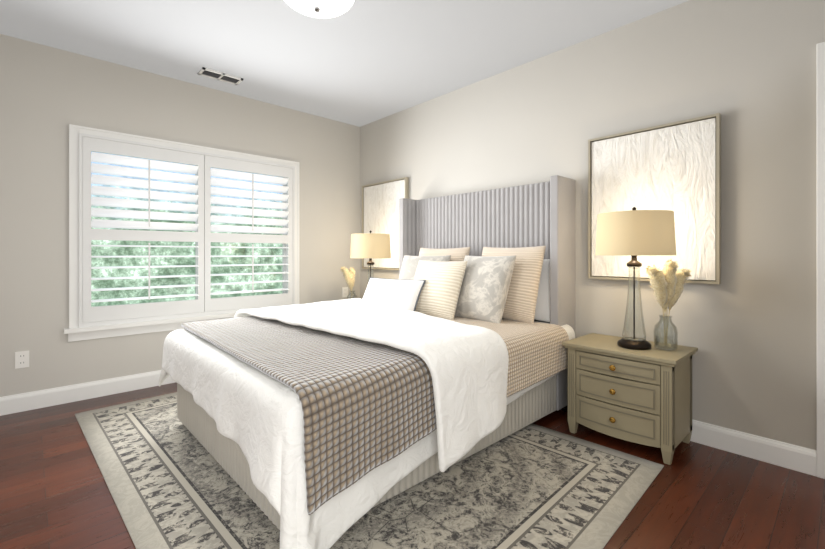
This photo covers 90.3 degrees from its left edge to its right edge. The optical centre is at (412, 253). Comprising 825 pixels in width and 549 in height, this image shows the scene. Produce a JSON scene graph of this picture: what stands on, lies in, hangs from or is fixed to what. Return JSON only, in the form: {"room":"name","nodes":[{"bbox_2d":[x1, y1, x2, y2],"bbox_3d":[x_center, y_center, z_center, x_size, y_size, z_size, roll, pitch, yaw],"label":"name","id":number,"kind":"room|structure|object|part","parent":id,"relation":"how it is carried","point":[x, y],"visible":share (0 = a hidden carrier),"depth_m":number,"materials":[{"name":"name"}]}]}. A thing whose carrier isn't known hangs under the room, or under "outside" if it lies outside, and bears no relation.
{"room":"bedroom","nodes":[
{"label":"bedroom","id":0,"kind":"room"},
{"bbox_2d":[0,34,359,396],"bbox_3d":[-2.245,-0.171,3.433,4.620,2.660,0.160,0,0,-43],"label":"wall","id":1,"kind":"structure","parent":0,"point":[44,89],"depth_m":3.10,"materials":[{"name":"paint"}]},
{"bbox_2d":[15,351,28,368],"bbox_3d":[-2.728,0.739,2.866,0.072,0.115,0.008,0,0,-43],"label":"outlet","id":2,"kind":"object","parent":1,"relation":"attached to","point":[21,358],"visible":1,"depth_m":2.86,"materials":[{"name":"white plastic"}]},
{"bbox_2d":[64,124,298,341],"bbox_3d":[-1.901,-0.154,3.700,1.906,1.606,0.200,0,0,-43],"label":"window","id":3,"kind":"structure","parent":1,"relation":"in","point":[74,332],"depth_m":3.18,"materials":[{"name":"white wood"}]},
{"bbox_2d":[79,133,294,327],"bbox_3d":[-1.861,-0.176,3.657,1.734,1.450,0.089,0,0,-43],"label":"window shutters","id":4,"kind":"object","parent":3,"relation":"attached to","point":[205,164],"depth_m":3.52,"materials":[{"name":"white wood"}]},
{"bbox_2d":[342,287,347,297],"bbox_3d":[-0.771,0.439,4.697,0.072,0.115,0.008,0,0,-43],"label":"outlet","id":5,"kind":"object","parent":1,"relation":"attached to","point":[344,289],"visible":1,"depth_m":4.69,"materials":[{"name":"white plastic"}]},
{"bbox_2d":[195,174,286,298],"bbox_3d":[-1.950,-0.170,3.753,1.710,1.438,0.035,0,0,-43],"label":"glass","id":6,"kind":"object","parent":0,"point":[284,250],"depth_m":4.30,"materials":[{"name":"clear glass"}]},
{"bbox_2d":[0,0,688,126],"bbox_3d":[-0.483,-1.541,1.549,4.620,0.080,5.320,0,0,-43],"label":"ceiling","id":7,"kind":"structure","parent":0,"point":[375,60],"depth_m":2.88,"materials":[{"name":"grey paint"}]},
{"bbox_2d":[198,67,242,84],"bbox_3d":[-1.615,-1.495,3.454,0.320,0.012,0.144,0,0,-43],"label":"ceiling vent","id":8,"kind":"object","parent":7,"relation":"in","point":[210,73],"visible":1,"depth_m":3.44,"materials":[{"name":"white metal"}]},
{"bbox_2d":[284,0,354,17],"bbox_3d":[-0.532,-1.426,2.290,0.450,0.150,0.450,0,0,-43],"label":"ceiling light","id":9,"kind":"object","parent":7,"relation":"attached to","point":[311,8],"depth_m":2.31,"materials":[{"name":"white glass"}]},
{"bbox_2d":[0,382,824,548],"bbox_3d":[-0.483,1.129,1.549,4.300,0.060,5.000,0,0,-43],"label":"floor","id":10,"kind":"structure","parent":0,"point":[55,494],"depth_m":1.86,"materials":[{"name":"brown wood"}]},
{"bbox_2d":[75,392,663,548],"bbox_3d":[-0.505,1.092,2.462,3.040,0.011,2.066,0,0,45],"label":"rug","id":11,"kind":"object","parent":10,"relation":"on","point":[535,487],"visible":0.45,"depth_m":1.84,"materials":[{"name":"grey carpet"}]},
{"bbox_2d":[158,175,574,548],"bbox_3d":[-0.186,0.277,2.493,2.566,1.618,2.430,0,0,-43],"label":"bed","id":12,"kind":"object","parent":11,"relation":"on","point":[323,413],"visible":1,"depth_m":1.99,"materials":[{"name":"fabric"}]},
{"bbox_2d":[181,316,436,514],"bbox_3d":[-0.660,0.647,2.232,0.787,0.407,1.802,0,0,-43],"label":"throw","id":13,"kind":"object","parent":12,"relation":"on","point":[353,410],"depth_m":1.59,"materials":[{"name":"beige fabric"}]},
{"bbox_2d":[158,320,574,548],"bbox_3d":[-0.190,0.779,2.396,2.466,0.602,2.349,0,0,-43],"label":"duvet","id":14,"kind":"object","parent":12,"relation":"on","point":[315,461],"depth_m":1.68,"materials":[{"name":"white fabric"}]},
{"bbox_3d":[0.517,0.261,3.429,0.260,1.585,1.620,0,0,-43],"label":"headboard","id":15,"kind":"part","parent":12,"relation":"part of","materials":[{"name":"fabric"}]},
{"bbox_2d":[562,333,697,464],"bbox_3d":[1.279,0.820,2.444,0.463,0.554,0.610,0,0,-43],"label":"nightstand","id":16,"kind":"object","parent":10,"relation":"on","point":[644,397],"visible":0.99,"depth_m":2.28,"materials":[{"name":"paint"}]},
{"bbox_2d":[595,207,675,349],"bbox_3d":[1.297,0.133,2.398,0.416,0.819,0.416,0,0,-43],"label":"lamp","id":17,"kind":"object","parent":16,"relation":"on","point":[635,233],"visible":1,"depth_m":2.24,"materials":[{"name":"beige fabric"}]},
{"bbox_3d":[1.297,-0.114,2.398,0.416,0.245,0.416,0,0,-43],"label":"lamp shade","id":18,"kind":"part","parent":17,"relation":"part of","materials":[{"name":"beige fabric"}]},
{"bbox_2d":[646,258,691,350],"bbox_3d":[1.445,0.281,2.349,0.309,0.521,0.158,0,0,-24],"label":"vase","id":19,"kind":"object","parent":16,"relation":"on","point":[667,283],"visible":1,"depth_m":2.31,"materials":[{"name":"clear glass"}]},
{"bbox_3d":[-0.421,0.838,4.262,0.463,0.519,0.610,0,0,-43],"label":"nightstand","id":20,"kind":"object","parent":10,"relation":"on","visible":0},
{"bbox_2d":[340,266,357,298],"bbox_3d":[-0.681,0.347,4.359,0.189,0.461,0.191,0,0,-17],"label":"vase","id":21,"kind":"object","parent":20,"relation":"on","point":[349,275],"visible":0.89,"depth_m":4.32,"materials":[{"name":"clear glass"}]},
{"bbox_2d":[350,230,390,276],"bbox_3d":[-0.429,0.168,4.200,0.416,0.819,0.416,0,0,-43],"label":"lamp","id":22,"kind":"object","parent":20,"relation":"on","point":[370,245],"visible":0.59,"depth_m":4.03,"materials":[{"name":"beige fabric"}]},
{"bbox_3d":[-0.429,-0.079,4.200,0.416,0.245,0.416,0,0,-43],"label":"lamp shade","id":23,"kind":"part","parent":22,"relation":"part of","materials":[{"name":"beige fabric"}]},
{"bbox_2d":[360,0,824,449],"bbox_3d":[1.200,-0.171,3.013,0.160,2.660,5.160,0,0,-43],"label":"wall","id":24,"kind":"structure","parent":0,"point":[752,63],"depth_m":2.37,"materials":[{"name":"paint"}]},
{"bbox_2d":[362,177,408,269],"bbox_3d":[-0.312,-0.309,4.477,0.042,0.955,0.755,0,0,-43],"label":"art","id":25,"kind":"object","parent":24,"relation":"attached to","point":[380,201],"visible":0.76,"depth_m":4.44,"materials":[{"name":"beige"}]},
{"bbox_2d":[0,370,816,476],"bbox_3d":[-0.483,1.037,1.549,4.300,0.124,5.000,0,0,-43],"label":"baseboard","id":26,"kind":"structure","parent":24,"relation":"attached to","point":[786,455],"depth_m":2.39,"materials":[{"name":"white wood"}]},
{"bbox_2d":[588,113,720,283],"bbox_3d":[1.474,-0.309,2.567,0.042,0.955,0.735,0,0,-43],"label":"art","id":27,"kind":"object","parent":24,"relation":"attached to","point":[674,166],"visible":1,"depth_m":2.48,"materials":[{"name":"beige"}]},
{"bbox_2d":[817,42,824,478],"bbox_3d":[2.340,0.031,1.662,0.022,2.135,1.000,0,0,-43],"label":"door frame","id":28,"kind":"structure","parent":24,"relation":"attached to","point":[820,46],"depth_m":2.01,"materials":[{"name":"white"}]},
{"label":"outside","id":29,"kind":"structure","parent":0,"visible":0},
{"bbox_2d":[91,152,281,306],"bbox_3d":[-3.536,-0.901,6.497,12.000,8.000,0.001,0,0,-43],"label":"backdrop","id":30,"kind":"structure","parent":29,"point":[95,250],"depth_m":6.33,"materials":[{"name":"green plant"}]}
]}

